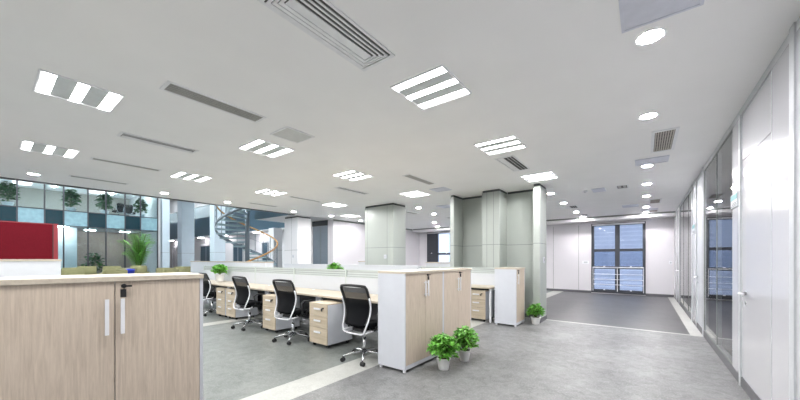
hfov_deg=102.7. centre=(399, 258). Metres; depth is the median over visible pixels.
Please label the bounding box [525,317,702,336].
trim
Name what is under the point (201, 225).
window
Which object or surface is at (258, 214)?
trim
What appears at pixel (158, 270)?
lounge chair
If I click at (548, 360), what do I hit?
floor
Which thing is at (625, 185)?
ceiling vent
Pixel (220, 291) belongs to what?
drawer pedestal
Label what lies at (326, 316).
drawer pedestal
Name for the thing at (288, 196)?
ceiling vent
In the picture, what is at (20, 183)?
ceiling
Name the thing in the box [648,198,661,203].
ceiling vent
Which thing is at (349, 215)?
recessed light
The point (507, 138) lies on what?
diffuser
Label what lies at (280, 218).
ceiling
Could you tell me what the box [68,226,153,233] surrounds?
floor
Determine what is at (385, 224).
column
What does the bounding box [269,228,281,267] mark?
wall column
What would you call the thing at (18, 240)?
screen
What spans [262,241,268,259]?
door
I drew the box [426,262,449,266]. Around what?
cabinet
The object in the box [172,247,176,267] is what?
door
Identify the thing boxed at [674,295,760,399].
baseboard
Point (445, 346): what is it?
potted plant
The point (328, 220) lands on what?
wall
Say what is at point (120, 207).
office chair
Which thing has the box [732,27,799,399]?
wall
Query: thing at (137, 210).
potted tree
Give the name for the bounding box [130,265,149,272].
lounge chair
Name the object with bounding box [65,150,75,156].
diffuser
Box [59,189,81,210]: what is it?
potted tree
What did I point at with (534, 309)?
potted plant
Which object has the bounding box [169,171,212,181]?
recessed light
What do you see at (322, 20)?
ceiling vent
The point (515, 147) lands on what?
diffuser
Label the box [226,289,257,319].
drawer pedestal
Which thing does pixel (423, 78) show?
diffuser
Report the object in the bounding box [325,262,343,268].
potted plant
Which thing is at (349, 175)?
recessed light
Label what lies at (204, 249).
door
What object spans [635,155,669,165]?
access panel
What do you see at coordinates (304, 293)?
desk
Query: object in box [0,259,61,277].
wall
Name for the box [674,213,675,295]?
wall
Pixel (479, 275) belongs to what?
screen
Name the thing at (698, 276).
door
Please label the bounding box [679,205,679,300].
trim
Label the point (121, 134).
ceiling vent
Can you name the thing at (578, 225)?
trim
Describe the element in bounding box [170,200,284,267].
wall
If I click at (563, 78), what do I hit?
ceiling
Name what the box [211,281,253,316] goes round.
desk
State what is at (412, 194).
recessed light
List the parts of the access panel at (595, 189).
panel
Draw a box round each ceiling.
[0,0,799,228]
[0,179,136,198]
[258,214,335,222]
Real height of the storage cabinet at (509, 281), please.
1.170 m
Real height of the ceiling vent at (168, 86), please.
0.010 m
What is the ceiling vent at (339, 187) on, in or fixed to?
in the ceiling at (563, 78)
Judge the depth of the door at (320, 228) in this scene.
13.47 m
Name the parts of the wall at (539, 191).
skirting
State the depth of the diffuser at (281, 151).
4.80 m
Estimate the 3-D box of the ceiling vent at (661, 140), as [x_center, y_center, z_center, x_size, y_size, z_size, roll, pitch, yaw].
[3.575,-1.595,4.341,0.270,0.010,1.000,0,0,37]
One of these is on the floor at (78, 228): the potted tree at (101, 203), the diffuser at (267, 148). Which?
the potted tree at (101, 203)
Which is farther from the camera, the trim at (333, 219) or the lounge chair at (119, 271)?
the trim at (333, 219)
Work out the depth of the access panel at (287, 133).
4.12 m
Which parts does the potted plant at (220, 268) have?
pot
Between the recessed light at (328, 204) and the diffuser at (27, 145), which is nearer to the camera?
the diffuser at (27, 145)
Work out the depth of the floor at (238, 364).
4.43 m
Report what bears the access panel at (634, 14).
attached to the ceiling at (563, 78)
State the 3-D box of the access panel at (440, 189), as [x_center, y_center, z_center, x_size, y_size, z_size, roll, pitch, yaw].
[0.933,-1.594,7.346,0.390,0.012,0.360,0,0,37]
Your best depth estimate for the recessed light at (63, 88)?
3.05 m
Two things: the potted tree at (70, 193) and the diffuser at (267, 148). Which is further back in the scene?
the potted tree at (70, 193)
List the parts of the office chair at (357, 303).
rail, backrest, seat, armrest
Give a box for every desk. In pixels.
[203,279,215,300]
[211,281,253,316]
[226,283,273,317]
[263,287,340,317]
[315,292,377,330]
[471,284,494,322]
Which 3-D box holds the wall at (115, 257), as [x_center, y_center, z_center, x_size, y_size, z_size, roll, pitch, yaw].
[-21.280,-0.300,23.282,0.100,3.300,3.700,0,0,37]
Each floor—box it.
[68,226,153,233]
[203,290,550,399]
[291,318,750,399]
[546,291,689,334]
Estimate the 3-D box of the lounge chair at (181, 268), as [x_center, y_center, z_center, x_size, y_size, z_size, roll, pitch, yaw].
[-10.803,0.858,15.936,0.820,0.984,0.755,0,0,-31]
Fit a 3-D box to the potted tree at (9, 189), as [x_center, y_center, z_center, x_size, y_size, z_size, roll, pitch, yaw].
[-21.699,-3.534,17.737,1.011,1.527,0.964,0,0,37]
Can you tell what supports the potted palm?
on the floor
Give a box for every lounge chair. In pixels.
[61,267,84,274]
[78,266,97,274]
[98,266,120,273]
[101,269,127,273]
[116,268,136,272]
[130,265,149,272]
[156,268,176,272]
[161,269,178,272]
[174,266,190,271]
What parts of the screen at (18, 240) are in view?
rail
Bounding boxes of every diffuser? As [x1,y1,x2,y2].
[22,141,32,149]
[38,72,56,93]
[44,146,54,153]
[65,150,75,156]
[69,83,89,102]
[98,93,119,109]
[242,140,263,148]
[256,145,276,152]
[268,149,290,156]
[394,67,446,90]
[408,79,457,99]
[419,89,467,107]
[476,136,514,145]
[482,141,519,149]
[488,146,523,153]
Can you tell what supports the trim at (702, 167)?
attached to the wall
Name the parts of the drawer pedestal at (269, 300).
drawer, drawer, drawer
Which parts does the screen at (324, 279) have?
panel, frame, banded glass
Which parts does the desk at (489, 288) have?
leg frame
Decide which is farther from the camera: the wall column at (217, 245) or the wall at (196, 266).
the wall column at (217, 245)
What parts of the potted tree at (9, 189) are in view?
stem, pot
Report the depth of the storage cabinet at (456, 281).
4.79 m
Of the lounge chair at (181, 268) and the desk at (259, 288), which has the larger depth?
the lounge chair at (181, 268)
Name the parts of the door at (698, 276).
frame, transom panel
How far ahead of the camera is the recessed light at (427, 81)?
3.00 m
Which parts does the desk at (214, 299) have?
modesty panel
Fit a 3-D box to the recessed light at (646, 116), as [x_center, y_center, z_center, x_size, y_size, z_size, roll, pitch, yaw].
[2.778,-1.596,3.579,0.182,0.008,0.182,0,0,37]
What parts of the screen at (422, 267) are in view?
banded glass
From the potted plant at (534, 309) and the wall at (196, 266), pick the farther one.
the wall at (196, 266)
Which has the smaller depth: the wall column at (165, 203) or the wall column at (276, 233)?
the wall column at (276, 233)
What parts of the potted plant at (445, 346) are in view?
stem, pot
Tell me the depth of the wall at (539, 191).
6.82 m
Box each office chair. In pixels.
[112,203,123,214]
[126,205,135,214]
[198,272,216,315]
[231,276,265,330]
[272,279,312,344]
[340,284,377,366]
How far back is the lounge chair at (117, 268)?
13.35 m
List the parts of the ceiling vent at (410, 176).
blade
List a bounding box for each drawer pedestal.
[216,287,227,316]
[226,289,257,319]
[263,294,299,332]
[309,300,351,347]
[471,289,494,321]
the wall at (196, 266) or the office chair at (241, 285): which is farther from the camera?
the wall at (196, 266)
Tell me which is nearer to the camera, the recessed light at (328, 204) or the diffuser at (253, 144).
the diffuser at (253, 144)
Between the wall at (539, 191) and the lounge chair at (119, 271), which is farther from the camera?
the lounge chair at (119, 271)
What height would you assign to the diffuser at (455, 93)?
0.001 m
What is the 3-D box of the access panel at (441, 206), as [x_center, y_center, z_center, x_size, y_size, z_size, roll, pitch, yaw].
[1.395,-1.594,9.719,0.400,0.012,0.470,0,0,37]
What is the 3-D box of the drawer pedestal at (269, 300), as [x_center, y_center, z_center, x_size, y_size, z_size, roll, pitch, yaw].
[-2.276,1.013,6.107,0.424,0.672,0.554,0,0,37]
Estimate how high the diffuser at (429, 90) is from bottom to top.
0.001 m
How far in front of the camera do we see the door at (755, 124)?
2.96 m
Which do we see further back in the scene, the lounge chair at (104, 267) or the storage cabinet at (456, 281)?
the lounge chair at (104, 267)
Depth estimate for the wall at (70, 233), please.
19.64 m
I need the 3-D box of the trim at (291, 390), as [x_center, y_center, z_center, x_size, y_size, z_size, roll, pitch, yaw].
[0.680,1.400,5.651,0.390,0.100,19.800,0,0,37]
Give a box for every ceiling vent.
[68,175,128,184]
[89,157,160,171]
[117,131,198,153]
[159,80,265,122]
[249,202,277,206]
[257,0,394,70]
[288,196,321,201]
[335,186,368,194]
[402,174,435,184]
[495,155,529,171]
[563,205,578,208]
[616,184,628,188]
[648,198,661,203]
[650,127,679,152]
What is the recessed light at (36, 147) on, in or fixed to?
in the ceiling at (563, 78)
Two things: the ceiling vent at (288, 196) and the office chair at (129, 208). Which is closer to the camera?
the ceiling vent at (288, 196)
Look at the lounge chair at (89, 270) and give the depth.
16.28 m
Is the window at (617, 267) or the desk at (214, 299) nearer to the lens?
the desk at (214, 299)
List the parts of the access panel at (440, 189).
panel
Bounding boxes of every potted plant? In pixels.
[210,264,227,281]
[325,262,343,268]
[426,332,460,370]
[452,326,479,361]
[527,303,544,324]
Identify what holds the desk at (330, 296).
on the floor at (238, 364)
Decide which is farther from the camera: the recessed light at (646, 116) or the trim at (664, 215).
the trim at (664, 215)
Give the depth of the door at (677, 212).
10.14 m
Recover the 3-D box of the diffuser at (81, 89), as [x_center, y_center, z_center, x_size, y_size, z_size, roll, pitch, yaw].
[-3.084,-1.597,3.079,0.524,0.001,0.076,0,0,37]
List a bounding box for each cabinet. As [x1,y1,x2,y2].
[0,272,203,399]
[378,269,443,372]
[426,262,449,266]
[433,268,471,337]
[494,267,524,326]
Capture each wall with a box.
[0,186,128,214]
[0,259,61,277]
[58,227,76,268]
[77,231,139,272]
[130,196,160,272]
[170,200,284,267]
[190,261,273,272]
[284,264,421,270]
[285,216,310,263]
[311,220,328,263]
[329,219,418,265]
[419,217,673,295]
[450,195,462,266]
[463,189,532,317]
[482,189,506,317]
[533,183,546,322]
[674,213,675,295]
[693,183,695,320]
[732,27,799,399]
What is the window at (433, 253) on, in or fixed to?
in the wall at (659, 231)
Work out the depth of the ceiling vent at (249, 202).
9.35 m
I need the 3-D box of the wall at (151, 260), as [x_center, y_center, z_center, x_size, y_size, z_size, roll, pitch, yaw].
[-19.728,-2.450,24.651,6.700,7.600,0.240,0,0,37]
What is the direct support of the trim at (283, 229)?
attached to the wall at (204, 211)
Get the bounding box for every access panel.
[270,126,314,143]
[429,187,451,191]
[437,205,449,207]
[591,188,605,192]
[618,0,703,32]
[622,204,638,207]
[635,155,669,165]
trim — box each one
[0,177,294,214]
[170,227,284,240]
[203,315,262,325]
[240,291,562,399]
[255,210,287,219]
[333,219,411,229]
[412,213,674,232]
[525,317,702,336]
[553,225,578,289]
[668,297,701,335]
[676,17,799,210]
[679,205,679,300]
[691,185,692,320]
[702,167,703,336]
[789,22,795,399]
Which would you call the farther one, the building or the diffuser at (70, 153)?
the building
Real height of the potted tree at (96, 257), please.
1.755 m
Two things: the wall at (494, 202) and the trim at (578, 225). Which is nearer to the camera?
the wall at (494, 202)
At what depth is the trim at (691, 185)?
6.92 m
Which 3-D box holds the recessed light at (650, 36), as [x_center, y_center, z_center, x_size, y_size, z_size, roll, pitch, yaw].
[1.799,-1.596,2.300,0.182,0.008,0.182,0,0,37]
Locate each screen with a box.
[0,221,57,258]
[203,265,224,303]
[225,266,254,282]
[255,267,293,313]
[294,268,345,319]
[346,270,380,332]
[421,266,439,268]
[440,267,494,284]
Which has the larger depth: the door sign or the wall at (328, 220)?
the wall at (328, 220)
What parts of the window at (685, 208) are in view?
pane, pane, pane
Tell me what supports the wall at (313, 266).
on the floor at (238, 364)
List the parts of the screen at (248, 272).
banded glass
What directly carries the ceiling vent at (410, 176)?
in the ceiling at (563, 78)
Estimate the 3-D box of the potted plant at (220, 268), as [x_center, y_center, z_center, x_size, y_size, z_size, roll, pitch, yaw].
[-4.788,0.366,8.495,0.464,0.464,0.428,0,0,41]
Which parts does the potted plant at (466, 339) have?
pot, stem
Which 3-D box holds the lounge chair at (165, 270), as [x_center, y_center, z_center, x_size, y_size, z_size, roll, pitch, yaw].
[-8.598,0.858,11.585,0.755,0.984,0.820,0,0,1]
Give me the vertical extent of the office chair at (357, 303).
1.029 m
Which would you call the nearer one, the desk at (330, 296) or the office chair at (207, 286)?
the desk at (330, 296)
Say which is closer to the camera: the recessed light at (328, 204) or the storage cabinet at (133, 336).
the storage cabinet at (133, 336)
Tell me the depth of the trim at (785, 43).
3.04 m
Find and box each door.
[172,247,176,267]
[200,245,209,260]
[233,243,243,260]
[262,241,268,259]
[312,220,327,263]
[676,209,678,300]
[694,175,701,327]
[738,69,771,399]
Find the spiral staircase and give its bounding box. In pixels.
[215,205,277,267]
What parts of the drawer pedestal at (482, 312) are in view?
drawer, drawer, drawer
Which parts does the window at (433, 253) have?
panel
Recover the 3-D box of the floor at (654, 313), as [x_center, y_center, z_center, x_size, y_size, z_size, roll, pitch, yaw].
[6.018,1.400,9.555,3.340,0.100,7.110,0,0,37]
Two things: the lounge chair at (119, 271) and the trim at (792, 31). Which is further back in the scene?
the lounge chair at (119, 271)
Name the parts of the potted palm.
stem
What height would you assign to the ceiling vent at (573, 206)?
0.010 m
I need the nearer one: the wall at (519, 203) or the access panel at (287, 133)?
the access panel at (287, 133)
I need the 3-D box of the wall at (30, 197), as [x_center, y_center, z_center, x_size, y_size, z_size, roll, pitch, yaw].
[-26.334,-4.510,21.698,0.200,3.480,12.440,0,0,37]
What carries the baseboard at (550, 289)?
attached to the wall at (659, 231)
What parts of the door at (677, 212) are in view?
frame, transom panel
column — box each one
[161,199,169,267]
[177,201,193,266]
[210,205,224,260]
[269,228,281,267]
[365,203,405,264]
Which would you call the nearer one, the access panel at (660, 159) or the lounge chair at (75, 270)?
the access panel at (660, 159)
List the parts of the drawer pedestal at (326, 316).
drawer, drawer, drawer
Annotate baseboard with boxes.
[546,288,673,296]
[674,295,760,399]
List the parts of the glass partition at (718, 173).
pane, pane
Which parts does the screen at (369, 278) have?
panel, banded glass, frame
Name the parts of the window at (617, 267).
guard rail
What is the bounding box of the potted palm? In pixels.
[117,233,156,265]
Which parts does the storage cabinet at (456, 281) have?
door, door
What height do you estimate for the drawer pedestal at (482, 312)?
0.672 m
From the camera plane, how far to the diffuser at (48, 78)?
2.91 m
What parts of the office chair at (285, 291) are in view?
backrest, rail, seat, armrest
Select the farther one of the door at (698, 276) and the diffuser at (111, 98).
the door at (698, 276)
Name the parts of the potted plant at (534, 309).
pot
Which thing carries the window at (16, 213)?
in the wall
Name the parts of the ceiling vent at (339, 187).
blade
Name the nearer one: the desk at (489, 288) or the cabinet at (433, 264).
the desk at (489, 288)
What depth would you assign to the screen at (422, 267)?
8.37 m
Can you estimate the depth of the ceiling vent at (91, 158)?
5.38 m
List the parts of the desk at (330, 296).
modesty panel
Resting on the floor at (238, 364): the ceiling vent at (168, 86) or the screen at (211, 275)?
the screen at (211, 275)
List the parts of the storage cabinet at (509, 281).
door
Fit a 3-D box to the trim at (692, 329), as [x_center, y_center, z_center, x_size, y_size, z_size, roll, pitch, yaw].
[7.420,1.400,8.482,0.190,0.100,7.110,0,0,37]
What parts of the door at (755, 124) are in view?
transom panel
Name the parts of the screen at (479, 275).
banded glass, frame, panel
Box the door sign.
[731,192,738,208]
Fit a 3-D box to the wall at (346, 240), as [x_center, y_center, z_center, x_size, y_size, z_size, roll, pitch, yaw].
[-0.895,-0.125,15.421,0.230,2.950,6.200,0,0,37]
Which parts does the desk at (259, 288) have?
modesty panel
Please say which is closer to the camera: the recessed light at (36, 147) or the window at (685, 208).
the recessed light at (36, 147)
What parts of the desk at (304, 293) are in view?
modesty panel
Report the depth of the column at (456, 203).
8.10 m
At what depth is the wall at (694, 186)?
6.59 m
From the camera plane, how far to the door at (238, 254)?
25.35 m
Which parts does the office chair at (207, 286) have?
backrest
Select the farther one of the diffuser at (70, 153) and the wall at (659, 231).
the wall at (659, 231)
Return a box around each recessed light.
[18,140,79,158]
[32,69,124,111]
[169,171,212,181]
[238,139,294,157]
[254,189,286,195]
[322,203,347,206]
[332,170,372,180]
[341,214,359,216]
[390,64,471,109]
[400,191,430,197]
[474,135,526,154]
[520,171,557,181]
[635,27,666,44]
[638,112,658,119]
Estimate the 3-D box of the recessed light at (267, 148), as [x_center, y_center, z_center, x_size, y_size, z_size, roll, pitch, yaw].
[-1.936,-1.594,4.643,0.560,0.012,0.560,0,0,37]
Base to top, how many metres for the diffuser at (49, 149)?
0.001 m
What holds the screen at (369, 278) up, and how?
on the floor at (238, 364)
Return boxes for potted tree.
[0,181,20,205]
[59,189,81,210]
[81,253,104,271]
[94,193,113,213]
[133,198,148,216]
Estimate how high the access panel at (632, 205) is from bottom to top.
0.012 m
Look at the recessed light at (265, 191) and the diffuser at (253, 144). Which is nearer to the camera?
the diffuser at (253, 144)
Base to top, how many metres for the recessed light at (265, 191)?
0.012 m
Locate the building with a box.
[449,224,642,290]
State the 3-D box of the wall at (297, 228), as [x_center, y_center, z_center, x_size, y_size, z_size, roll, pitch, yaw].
[-3.956,-0.125,12.369,0.856,2.950,0.608,0,0,37]
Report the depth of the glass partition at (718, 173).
4.50 m
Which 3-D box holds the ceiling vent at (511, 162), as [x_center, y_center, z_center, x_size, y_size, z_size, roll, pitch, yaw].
[1.903,-1.595,5.381,0.290,0.010,0.920,0,0,37]
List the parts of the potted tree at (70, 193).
pot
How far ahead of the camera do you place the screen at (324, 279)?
6.36 m
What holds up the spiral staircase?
on the floor
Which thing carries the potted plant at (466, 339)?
on the floor at (548, 360)
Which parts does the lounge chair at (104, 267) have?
backrest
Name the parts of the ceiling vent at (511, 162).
blade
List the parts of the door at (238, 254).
frame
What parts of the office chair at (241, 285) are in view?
backrest, rail, seat, armrest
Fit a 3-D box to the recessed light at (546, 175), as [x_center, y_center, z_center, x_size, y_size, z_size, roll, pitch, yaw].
[2.718,-1.594,6.231,0.560,0.012,0.560,0,0,37]
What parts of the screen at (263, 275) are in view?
panel, frame, banded glass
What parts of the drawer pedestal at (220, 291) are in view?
drawer, drawer, drawer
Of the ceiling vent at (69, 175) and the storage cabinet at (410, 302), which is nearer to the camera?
the storage cabinet at (410, 302)
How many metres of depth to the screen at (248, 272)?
8.30 m
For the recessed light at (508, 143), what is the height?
0.012 m
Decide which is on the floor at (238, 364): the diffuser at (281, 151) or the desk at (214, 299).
the desk at (214, 299)
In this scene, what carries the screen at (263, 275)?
on the floor at (238, 364)
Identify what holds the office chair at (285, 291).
on the floor at (238, 364)
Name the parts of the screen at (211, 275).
panel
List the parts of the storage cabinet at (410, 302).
door, handle, door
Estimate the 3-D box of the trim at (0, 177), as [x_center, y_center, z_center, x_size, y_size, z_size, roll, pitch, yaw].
[-7.369,-1.860,6.776,0.040,0.580,11.800,0,0,37]
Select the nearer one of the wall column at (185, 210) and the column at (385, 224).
the column at (385, 224)
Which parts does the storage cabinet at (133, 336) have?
door, handle, handle, door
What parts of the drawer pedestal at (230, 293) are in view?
drawer, drawer, drawer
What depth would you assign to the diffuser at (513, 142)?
4.50 m
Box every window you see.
[0,181,157,267]
[170,210,284,238]
[427,231,449,261]
[591,221,645,294]
[680,191,690,313]
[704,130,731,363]
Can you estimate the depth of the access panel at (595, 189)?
7.42 m

